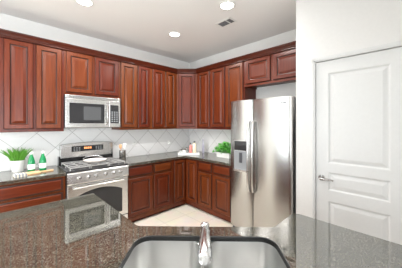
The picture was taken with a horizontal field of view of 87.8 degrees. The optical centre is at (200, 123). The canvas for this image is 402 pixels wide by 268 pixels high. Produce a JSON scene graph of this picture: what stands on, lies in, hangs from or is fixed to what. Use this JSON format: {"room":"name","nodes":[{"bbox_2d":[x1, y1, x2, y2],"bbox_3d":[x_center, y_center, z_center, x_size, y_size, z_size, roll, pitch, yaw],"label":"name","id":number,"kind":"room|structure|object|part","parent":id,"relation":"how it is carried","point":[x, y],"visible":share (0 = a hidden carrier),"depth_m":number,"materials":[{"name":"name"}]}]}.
{"room":"kitchen","nodes":[
{"label":"kitchen","id":0,"kind":"room"},
{"bbox_2d":[0,13,188,171],"bbox_3d":[-2.778,0.069,2.377,7.120,2.876,0.128,0,0,-44],"label":"wall","id":1,"kind":"structure","parent":0,"point":[148,141],"depth_m":3.25,"materials":[{"name":"paint"}]},
{"bbox_2d":[0,37,63,132],"bbox_3d":[-2.146,-0.446,2.663,0.617,1.095,0.349,0,0,-44],"label":"upper cabinet","id":2,"kind":"object","parent":1,"relation":"attached to","point":[31,75],"visible":0.91,"depth_m":2.51,"materials":[{"name":"brown wood"}]},
{"bbox_3d":[-2.134,-0.451,2.446,0.265,1.033,0.020,0,0,-44],"label":"door","id":3,"kind":"part","parent":2,"relation":"part of","materials":[{"name":"brown wood"}]},
{"bbox_3d":[-1.924,-0.451,2.648,0.268,1.033,0.020,0,0,-44],"label":"door","id":4,"kind":"part","parent":2,"relation":"part of","materials":[{"name":"brown wood"}]},
{"bbox_2d":[64,50,118,98],"bbox_3d":[-1.656,-0.689,3.134,0.741,0.608,0.349,0,0,-44],"label":"upper cabinet","id":5,"kind":"object","parent":1,"relation":"attached to","point":[84,75],"visible":0.76,"depth_m":2.97,"materials":[{"name":"brown wood"}]},
{"bbox_3d":[-1.677,-0.694,2.886,0.323,0.546,0.020,0,0,-44],"label":"door","id":6,"kind":"part","parent":5,"relation":"part of","materials":[{"name":"brown wood"}]},
{"bbox_2d":[64,94,119,127],"bbox_3d":[-1.626,-0.162,3.095,0.729,0.441,0.444,0,0,-44],"label":"microwave","id":7,"kind":"object","parent":5,"relation":"attached to","point":[79,111],"visible":0.98,"depth_m":2.92,"materials":[{"name":"grey metal"}]},
{"bbox_3d":[-1.575,-0.140,2.917,0.552,0.389,0.026,0,0,-44],"label":"door","id":8,"kind":"part","parent":7,"relation":"part of","materials":[{"name":"silver metal"}]},
{"bbox_3d":[-1.377,-0.141,3.061,0.024,0.322,0.049,0,0,-44],"label":"handle","id":9,"kind":"part","parent":7,"relation":"part of","materials":[{"name":"silver metal"}]},
{"bbox_3d":[-1.313,-0.140,3.170,0.172,0.389,0.026,0,0,-44],"label":"control panel","id":10,"kind":"part","parent":7,"relation":"part of","materials":[{"name":"silver metal"}]},
{"bbox_3d":[-1.412,-0.694,3.141,0.338,0.546,0.020,0,0,-44],"label":"door","id":11,"kind":"part","parent":5,"relation":"part of","materials":[{"name":"brown wood"}]},
{"bbox_2d":[111,62,150,129],"bbox_3d":[-1.187,-0.446,3.587,0.562,1.095,0.349,0,0,-44],"label":"upper cabinet","id":12,"kind":"object","parent":1,"relation":"attached to","point":[134,80],"visible":0.89,"depth_m":3.43,"materials":[{"name":"brown wood"}]},
{"bbox_3d":[-1.166,-0.451,3.378,0.268,1.033,0.020,0,0,-44],"label":"door","id":13,"kind":"part","parent":12,"relation":"part of","materials":[{"name":"brown wood"}]},
{"bbox_3d":[-0.971,-0.451,3.566,0.218,1.033,0.020,0,0,-44],"label":"door","id":14,"kind":"part","parent":12,"relation":"part of","materials":[{"name":"brown wood"}]},
{"bbox_2d":[151,68,176,128],"bbox_3d":[-0.781,-0.446,3.977,0.562,1.095,0.349,0,0,-44],"label":"upper cabinet","id":15,"kind":"object","parent":1,"relation":"attached to","point":[163,83],"visible":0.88,"depth_m":3.83,"materials":[{"name":"brown wood"}]},
{"bbox_3d":[-0.765,-0.451,3.765,0.239,1.033,0.020,0,0,-44],"label":"door","id":16,"kind":"part","parent":15,"relation":"part of","materials":[{"name":"brown wood"}]},
{"bbox_3d":[-0.572,-0.451,3.950,0.235,1.033,0.020,0,0,-44],"label":"door","id":17,"kind":"part","parent":15,"relation":"part of","materials":[{"name":"brown wood"}]},
{"bbox_2d":[177,73,196,128],"bbox_3d":[-0.269,-0.446,4.290,0.608,1.095,0.608,0,0,-44],"label":"upper cabinet","id":18,"kind":"object","parent":1,"relation":"attached to","point":[186,82],"visible":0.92,"depth_m":4.04,"materials":[{"name":"brown wood"}]},
{"bbox_2d":[0,28,295,72],"bbox_3d":[-0.660,-1.011,2.221,3.384,0.076,2.389,0,0,-44],"label":"crown molding","id":19,"kind":"structure","parent":18,"relation":"attached to","point":[4,33],"depth_m":2.99,"materials":[{"name":"brown wood"}]},
{"bbox_2d":[0,0,295,62],"bbox_3d":[-0.354,-1.419,-0.226,7.000,0.100,7.000,0,0,-44],"label":"ceiling","id":20,"kind":"structure","parent":0,"point":[144,25],"depth_m":2.77,"materials":[{"name":"paint"}]},
{"bbox_2d":[75,0,93,6],"bbox_3d":[-1.310,-1.365,2.345,0.196,0.008,0.196,0,0,-44],"label":"recessed light","id":21,"kind":"object","parent":20,"relation":"in","point":[87,3],"visible":1,"depth_m":2.35,"materials":[{"name":"white plastic"}]},
{"bbox_2d":[77,0,90,5],"bbox_3d":[-1.310,-1.366,2.345,0.142,0.004,0.142,0,0,-44],"label":"diffuser","id":22,"kind":"object","parent":21,"relation":"attached to","point":[81,2],"depth_m":2.35,"materials":[{"name":"white"}]},
{"bbox_2d":[168,31,180,36],"bbox_3d":[-0.407,-1.365,3.201,0.196,0.008,0.196,0,0,-44],"label":"recessed light","id":23,"kind":"object","parent":20,"relation":"in","point":[173,33],"visible":1,"depth_m":3.20,"materials":[{"name":"white plastic"}]},
{"bbox_2d":[216,17,236,27],"bbox_3d":[0.338,-1.365,2.829,0.150,0.007,0.256,0,0,-44],"label":"ceiling vent","id":24,"kind":"object","parent":20,"relation":"in","point":[228,21],"visible":1,"depth_m":2.82,"materials":[{"name":"white plastic"}]},
{"bbox_2d":[219,1,235,9],"bbox_3d":[0.303,-1.365,2.421,0.196,0.008,0.196,0,0,-44],"label":"recessed light","id":25,"kind":"object","parent":20,"relation":"in","point":[225,5],"visible":1,"depth_m":2.41,"materials":[{"name":"white plastic"}]},
{"bbox_2d":[221,2,232,8],"bbox_3d":[0.303,-1.366,2.421,0.142,0.004,0.142,0,0,-44],"label":"diffuser","id":26,"kind":"object","parent":25,"relation":"attached to","point":[224,5],"depth_m":2.41,"materials":[{"name":"white"}]},
{"bbox_2d":[133,204,232,226],"bbox_3d":[-0.354,1.557,-0.226,7.000,0.100,7.000,0,0,-44],"label":"floor","id":27,"kind":"structure","parent":0,"point":[183,215],"depth_m":3.28,"materials":[{"name":"tile"}]},
{"bbox_2d":[0,176,64,212],"bbox_3d":[-2.140,1.071,2.474,0.795,0.873,0.629,0,0,-44],"label":"base cabinet","id":28,"kind":"object","parent":27,"relation":"on","point":[15,196],"visible":0.32,"depth_m":2.30,"materials":[{"name":"brown wood"}]},
{"bbox_3d":[-1.930,0.957,2.253,0.740,0.260,0.020,0,0,-44],"label":"drawer","id":29,"kind":"part","parent":28,"relation":"part of","materials":[{"name":"brown wood"}]},
{"bbox_3d":[-1.930,0.728,2.253,0.740,0.142,0.020,0,0,-44],"label":"drawer","id":30,"kind":"part","parent":28,"relation":"part of","materials":[{"name":"brown wood"}]},
{"bbox_2d":[0,165,65,185],"bbox_3d":[-2.140,0.613,2.466,0.813,0.039,0.626,0,0,-44],"label":"countertop","id":31,"kind":"structure","parent":28,"relation":"on","point":[6,177],"depth_m":2.39,"materials":[{"name":"stone"}]},
{"bbox_2d":[0,147,33,172],"bbox_3d":[-2.255,0.446,2.556,0.348,0.294,0.300,0,0,-44],"label":"potted plant","id":32,"kind":"object","parent":31,"relation":"on","point":[17,159],"visible":1,"depth_m":2.52,"materials":[{"name":"green plant"}]},
{"bbox_3d":[-2.254,0.521,2.568,0.150,0.142,0.150,0,0,-44],"label":"pot","id":33,"kind":"part","parent":32,"relation":"part of","materials":[{"name":"white ceramic"}]},
{"bbox_2d":[13,172,26,177],"bbox_3d":[-2.021,0.576,2.333,0.120,0.034,0.110,0,0,40],"label":"folded napkin","id":34,"kind":"object","parent":31,"relation":"on","point":[22,174],"visible":1,"depth_m":2.30,"materials":[{"name":"fabric"}]},
{"bbox_2d":[25,169,53,174],"bbox_3d":[-1.977,0.585,2.497,0.120,0.016,0.360,0,0,40],"label":"serving board","id":35,"kind":"object","parent":31,"relation":"on","point":[31,172],"visible":0.69,"depth_m":2.48,"materials":[{"name":"brown wood"}]},
{"bbox_2d":[28,152,34,171],"bbox_3d":[-2.068,0.471,2.545,0.073,0.243,0.073,0,0,-44],"label":"bottle","id":36,"kind":"object","parent":35,"relation":"on","point":[31,161],"visible":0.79,"depth_m":2.52,"materials":[{"name":"green glass"}]},
{"bbox_3d":[-2.019,0.585,2.447,0.120,0.016,0.230,0,0,40],"label":"blade","id":37,"kind":"part","parent":35,"relation":"part of","materials":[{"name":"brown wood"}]},
{"bbox_2d":[39,151,45,170],"bbox_3d":[-1.988,0.471,2.623,0.073,0.243,0.073,0,0,-44],"label":"bottle","id":38,"kind":"object","parent":35,"relation":"on","point":[42,162],"visible":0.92,"depth_m":2.60,"materials":[{"name":"green glass"}]},
{"bbox_2d":[58,141,128,217],"bbox_3d":[-1.538,0.894,2.985,0.767,1.225,0.708,0,0,-44],"label":"gas range","id":39,"kind":"object","parent":27,"relation":"on","point":[108,179],"visible":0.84,"depth_m":2.90,"materials":[{"name":"grey metal"}]},
{"bbox_2d":[58,159,127,172],"bbox_3d":[-1.530,0.592,2.977,0.767,0.020,0.555,0,0,-44],"label":"cooktop","id":40,"kind":"object","parent":39,"relation":"in","point":[119,164],"depth_m":2.82,"materials":[{"name":"metal"}]},
{"bbox_2d":[83,155,106,162],"bbox_3d":[-1.511,0.508,2.976,0.303,0.072,0.338,0,0,-30],"label":"pan","id":41,"kind":"object","parent":39,"relation":"on","point":[91,160],"visible":1,"depth_m":3.01,"materials":[{"name":"ceramic"}]},
{"bbox_3d":[-1.347,1.032,2.787,0.759,0.539,0.034,0,0,-44],"label":"oven door","id":42,"kind":"part","parent":39,"relation":"part of","materials":[{"name":"silver metal"}]},
{"bbox_3d":[-1.343,0.679,2.783,0.763,0.152,0.050,0,0,-44],"label":"control panel","id":43,"kind":"part","parent":39,"relation":"part of","materials":[{"name":"silver metal"}]},
{"bbox_3d":[-1.315,0.796,2.754,0.648,0.030,0.065,0,0,-44],"label":"handle","id":44,"kind":"part","parent":39,"relation":"part of","materials":[{"name":"silver metal"}]},
{"bbox_2d":[128,160,171,221],"bbox_3d":[-1.000,1.071,3.572,0.817,0.873,0.629,0,0,-44],"label":"base cabinet","id":45,"kind":"object","parent":27,"relation":"on","point":[149,185],"visible":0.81,"depth_m":3.32,"materials":[{"name":"brown wood"}]},
{"bbox_3d":[-0.930,0.727,3.217,0.414,0.145,0.020,0,0,-44],"label":"drawer","id":46,"kind":"part","parent":45,"relation":"part of","materials":[{"name":"brown wood"}]},
{"bbox_3d":[-0.930,1.109,3.217,0.414,0.565,0.020,0,0,-44],"label":"door","id":47,"kind":"part","parent":45,"relation":"part of","materials":[{"name":"brown wood"}]},
{"bbox_3d":[-0.637,0.727,3.499,0.344,0.145,0.020,0,0,-44],"label":"drawer","id":48,"kind":"part","parent":45,"relation":"part of","materials":[{"name":"brown wood"}]},
{"bbox_3d":[-0.637,1.109,3.499,0.344,0.565,0.020,0,0,-44],"label":"door","id":49,"kind":"part","parent":45,"relation":"part of","materials":[{"name":"brown wood"}]},
{"bbox_2d":[171,158,198,208],"bbox_3d":[-0.265,1.071,4.061,0.919,0.873,0.944,0,0,-44],"label":"base cabinet","id":50,"kind":"object","parent":27,"relation":"on","point":[184,170],"visible":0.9,"depth_m":3.72,"materials":[{"name":"brown wood"}]},
{"bbox_2d":[117,150,230,165],"bbox_3d":[-0.304,0.613,3.509,1.728,0.039,1.671,0,0,-44],"label":"countertop","id":51,"kind":"structure","parent":50,"relation":"on","point":[206,156],"depth_m":3.56,"materials":[{"name":"stone"}]},
{"bbox_2d":[119,150,125,160],"bbox_3d":[-1.258,0.510,3.347,0.100,0.165,0.100,0,0,-44],"label":"utensil crock","id":52,"kind":"object","parent":51,"relation":"on","point":[122,153],"visible":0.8,"depth_m":3.31,"materials":[{"name":"silver metal"}]},
{"bbox_2d":[178,152,199,154],"bbox_3d":[-0.236,0.575,4.026,0.410,0.036,0.190,0,0,-2],"label":"tray","id":53,"kind":"object","parent":51,"relation":"on","point":[192,153],"visible":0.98,"depth_m":3.93,"materials":[{"name":"white ceramic"}]},
{"bbox_2d":[193,141,195,152],"bbox_3d":[-0.126,0.461,4.035,0.076,0.243,0.075,0,0,-44],"label":"ceramic bottle","id":54,"kind":"object","parent":53,"relation":"on","point":[194,143],"visible":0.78,"depth_m":4.00,"materials":[{"name":"white ceramic"}]},
{"bbox_2d":[212,141,230,158],"bbox_3d":[0.414,0.455,3.658,0.291,0.275,0.402,0,0,-44],"label":"planter","id":55,"kind":"object","parent":51,"relation":"on","point":[223,151],"visible":0.89,"depth_m":3.62,"materials":[{"name":"white ceramic"}]},
{"bbox_3d":[0.415,0.550,3.660,0.120,0.085,0.290,0,0,-44],"label":"planter","id":56,"kind":"part","parent":55,"relation":"part of","materials":[{"name":"white ceramic"}]},
{"bbox_3d":[-0.378,1.023,3.749,0.251,0.738,0.020,0,0,-44],"label":"door","id":57,"kind":"part","parent":50,"relation":"part of","materials":[{"name":"brown wood"}]},
{"bbox_3d":[-0.168,1.023,3.731,0.020,0.738,0.291,0,0,-44],"label":"door","id":58,"kind":"part","parent":50,"relation":"part of","materials":[{"name":"brown wood"}]},
{"bbox_2d":[198,160,230,222],"bbox_3d":[0.422,1.071,3.557,0.629,0.873,0.735,0,0,-44],"label":"base cabinet","id":59,"kind":"object","parent":27,"relation":"on","point":[214,180],"visible":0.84,"depth_m":3.32,"materials":[{"name":"brown wood"}]},
{"bbox_3d":[0.064,0.727,3.490,0.020,0.145,0.310,0,0,-44],"label":"drawer","id":60,"kind":"part","parent":59,"relation":"part of","materials":[{"name":"brown wood"}]},
{"bbox_3d":[0.064,1.109,3.490,0.020,0.565,0.310,0,0,-44],"label":"door","id":61,"kind":"part","parent":59,"relation":"part of","materials":[{"name":"brown wood"}]},
{"bbox_3d":[0.319,0.727,3.225,0.020,0.145,0.344,0,0,-44],"label":"drawer","id":62,"kind":"part","parent":59,"relation":"part of","materials":[{"name":"brown wood"}]},
{"bbox_3d":[0.319,1.109,3.225,0.020,0.565,0.344,0,0,-44],"label":"door","id":63,"kind":"part","parent":59,"relation":"part of","materials":[{"name":"brown wood"}]},
{"bbox_2d":[231,96,295,226],"bbox_3d":[0.944,0.600,2.854,0.796,1.815,0.868,0,0,-44],"label":"refrigerator","id":64,"kind":"object","parent":27,"relation":"on","point":[263,131],"visible":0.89,"depth_m":2.55,"materials":[{"name":"grey metal"}]},
{"bbox_3d":[0.527,0.297,2.787,0.011,0.124,0.201,0,0,-44],"label":"touch panel","id":65,"kind":"part","parent":64,"relation":"part of","materials":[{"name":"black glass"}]},
{"bbox_3d":[0.548,0.552,2.831,0.082,1.720,0.353,0,0,-44],"label":"freezer door","id":66,"kind":"part","parent":64,"relation":"part of","materials":[{"name":"silver metal"}]},
{"bbox_3d":[0.617,0.422,2.689,0.096,0.942,0.029,0,0,-44],"label":"handle","id":67,"kind":"part","parent":64,"relation":"part of","materials":[{"name":"silver metal"}]},
{"bbox_3d":[0.661,0.422,2.643,0.096,0.942,0.029,0,0,-44],"label":"handle","id":68,"kind":"part","parent":64,"relation":"part of","materials":[{"name":"silver metal"}]},
{"bbox_3d":[0.852,0.552,2.516,0.082,1.720,0.509,0,0,-44],"label":"fridge door","id":69,"kind":"part","parent":64,"relation":"part of","materials":[{"name":"silver metal"}]},
{"bbox_3d":[-0.157,1.063,1.129,1.444,0.887,1.949,0,0,-44],"label":"cabinet","id":70,"kind":"object","parent":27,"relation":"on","visible":0},
{"bbox_2d":[0,193,401,267],"bbox_3d":[-0.157,0.606,1.129,1.493,0.026,1.998,0,0,-44],"label":"countertop","id":71,"kind":"structure","parent":70,"relation":"on","point":[84,231],"depth_m":1.08,"materials":[{"name":"stone"}]},
{"bbox_2d":[123,241,286,267],"bbox_3d":[0.017,0.722,0.891,0.800,0.204,0.502,0,0,1],"label":"sink","id":72,"kind":"object","parent":71,"relation":"in","point":[148,254],"visible":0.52,"depth_m":1.10,"materials":[{"name":"silver metal"}]},
{"bbox_3d":[-0.171,0.722,0.894,0.348,0.204,0.433,0,0,1],"label":"bowl","id":73,"kind":"part","parent":72,"relation":"part of","materials":[{"name":"silver metal"}]},
{"bbox_3d":[0.205,0.722,0.887,0.348,0.204,0.433,0,0,1],"label":"bowl","id":74,"kind":"part","parent":72,"relation":"part of","materials":[{"name":"silver metal"}]},
{"bbox_2d":[198,222,211,265],"bbox_3d":[0.019,0.559,1.011,0.063,0.068,0.321,0,0,1],"label":"faucet","id":75,"kind":"object","parent":71,"relation":"on","point":[204,247],"visible":1,"depth_m":0.90,"materials":[{"name":"silver metal"}]},
{"bbox_3d":[0.020,0.559,1.055,0.057,0.063,0.172,0,0,1],"label":"spout","id":76,"kind":"part","parent":75,"relation":"part of","materials":[{"name":"silver metal"}]},
{"bbox_2d":[189,29,295,153],"bbox_3d":[2.207,0.069,2.241,0.128,2.876,7.000,0,0,-44],"label":"wall","id":77,"kind":"structure","parent":0,"point":[212,137],"depth_m":3.80,"materials":[{"name":"paint"}]},
{"bbox_2d":[197,70,209,128],"bbox_3d":[0.159,-0.446,4.032,0.349,1.095,0.354,0,0,-44],"label":"upper cabinet","id":78,"kind":"object","parent":77,"relation":"attached to","point":[203,78],"visible":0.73,"depth_m":3.90,"materials":[{"name":"brown wood"}]},
{"bbox_2d":[210,61,255,129],"bbox_3d":[0.538,-0.446,3.639,0.349,1.095,0.737,0,0,-44],"label":"upper cabinet","id":79,"kind":"object","parent":77,"relation":"attached to","point":[227,83],"visible":0.66,"depth_m":3.54,"materials":[{"name":"brown wood"}]},
{"bbox_3d":[0.289,-0.451,3.659,0.020,1.033,0.318,0,0,-44],"label":"door","id":80,"kind":"part","parent":79,"relation":"part of","materials":[{"name":"brown wood"}]},
{"bbox_3d":[0.542,-0.451,3.397,0.020,1.033,0.340,0,0,-44],"label":"door","id":81,"kind":"part","parent":79,"relation":"part of","materials":[{"name":"brown wood"}]},
{"bbox_2d":[245,48,295,88],"bbox_3d":[1.146,-0.780,3.007,0.349,0.425,1.015,0,0,-44],"label":"upper cabinet","id":82,"kind":"object","parent":77,"relation":"attached to","point":[277,68],"visible":0.66,"depth_m":2.94,"materials":[{"name":"brown wood"}]},
{"bbox_3d":[0.836,-0.786,3.092,0.020,0.362,0.418,0,0,-44],"label":"door","id":83,"kind":"part","parent":82,"relation":"part of","materials":[{"name":"brown wood"}]},
{"bbox_3d":[1.185,-0.786,2.730,0.020,0.362,0.503,0,0,-44],"label":"door","id":84,"kind":"part","parent":82,"relation":"part of","materials":[{"name":"brown wood"}]},
{"bbox_2d":[296,0,401,217],"bbox_3d":[2.156,0.069,1.550,0.920,2.876,2.475,0,0,-44],"label":"wall","id":85,"kind":"structure","parent":0,"point":[323,27],"depth_m":1.96,"materials":[{"name":"white paint"}]},
{"bbox_2d":[312,40,401,218],"bbox_3d":[1.308,0.443,1.756,0.016,2.129,0.698,0,0,-44],"label":"trim","id":86,"kind":"structure","parent":85,"relation":"attached to","point":[398,43],"depth_m":1.99,"materials":[{"name":"paint"}]},
{"bbox_2d":[316,47,401,244],"bbox_3d":[1.312,0.462,1.760,0.094,2.075,0.634,0,0,-44],"label":"door","id":87,"kind":"structure","parent":85,"relation":"in","point":[359,97],"depth_m":1.75,"materials":[{"name":"paint"}]},
{"bbox_3d":[1.139,0.507,1.910,0.054,0.054,0.132,0,0,-44],"label":"lever handle","id":88,"kind":"part","parent":87,"relation":"part of","materials":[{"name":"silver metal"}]},
{"bbox_3d":[1.320,-0.050,1.767,0.009,0.830,0.428,0,0,-44],"label":"panel","id":89,"kind":"part","parent":87,"relation":"part of","materials":[{"name":"paint"}]},
{"bbox_3d":[1.320,0.529,1.767,0.009,0.169,0.428,0,0,-44],"label":"panel","id":90,"kind":"part","parent":87,"relation":"part of","materials":[{"name":"paint"}]},
{"bbox_3d":[1.320,1.008,1.767,0.009,0.597,0.428,0,0,-44],"label":"panel","id":91,"kind":"part","parent":87,"relation":"part of","materials":[{"name":"paint"}]}
]}

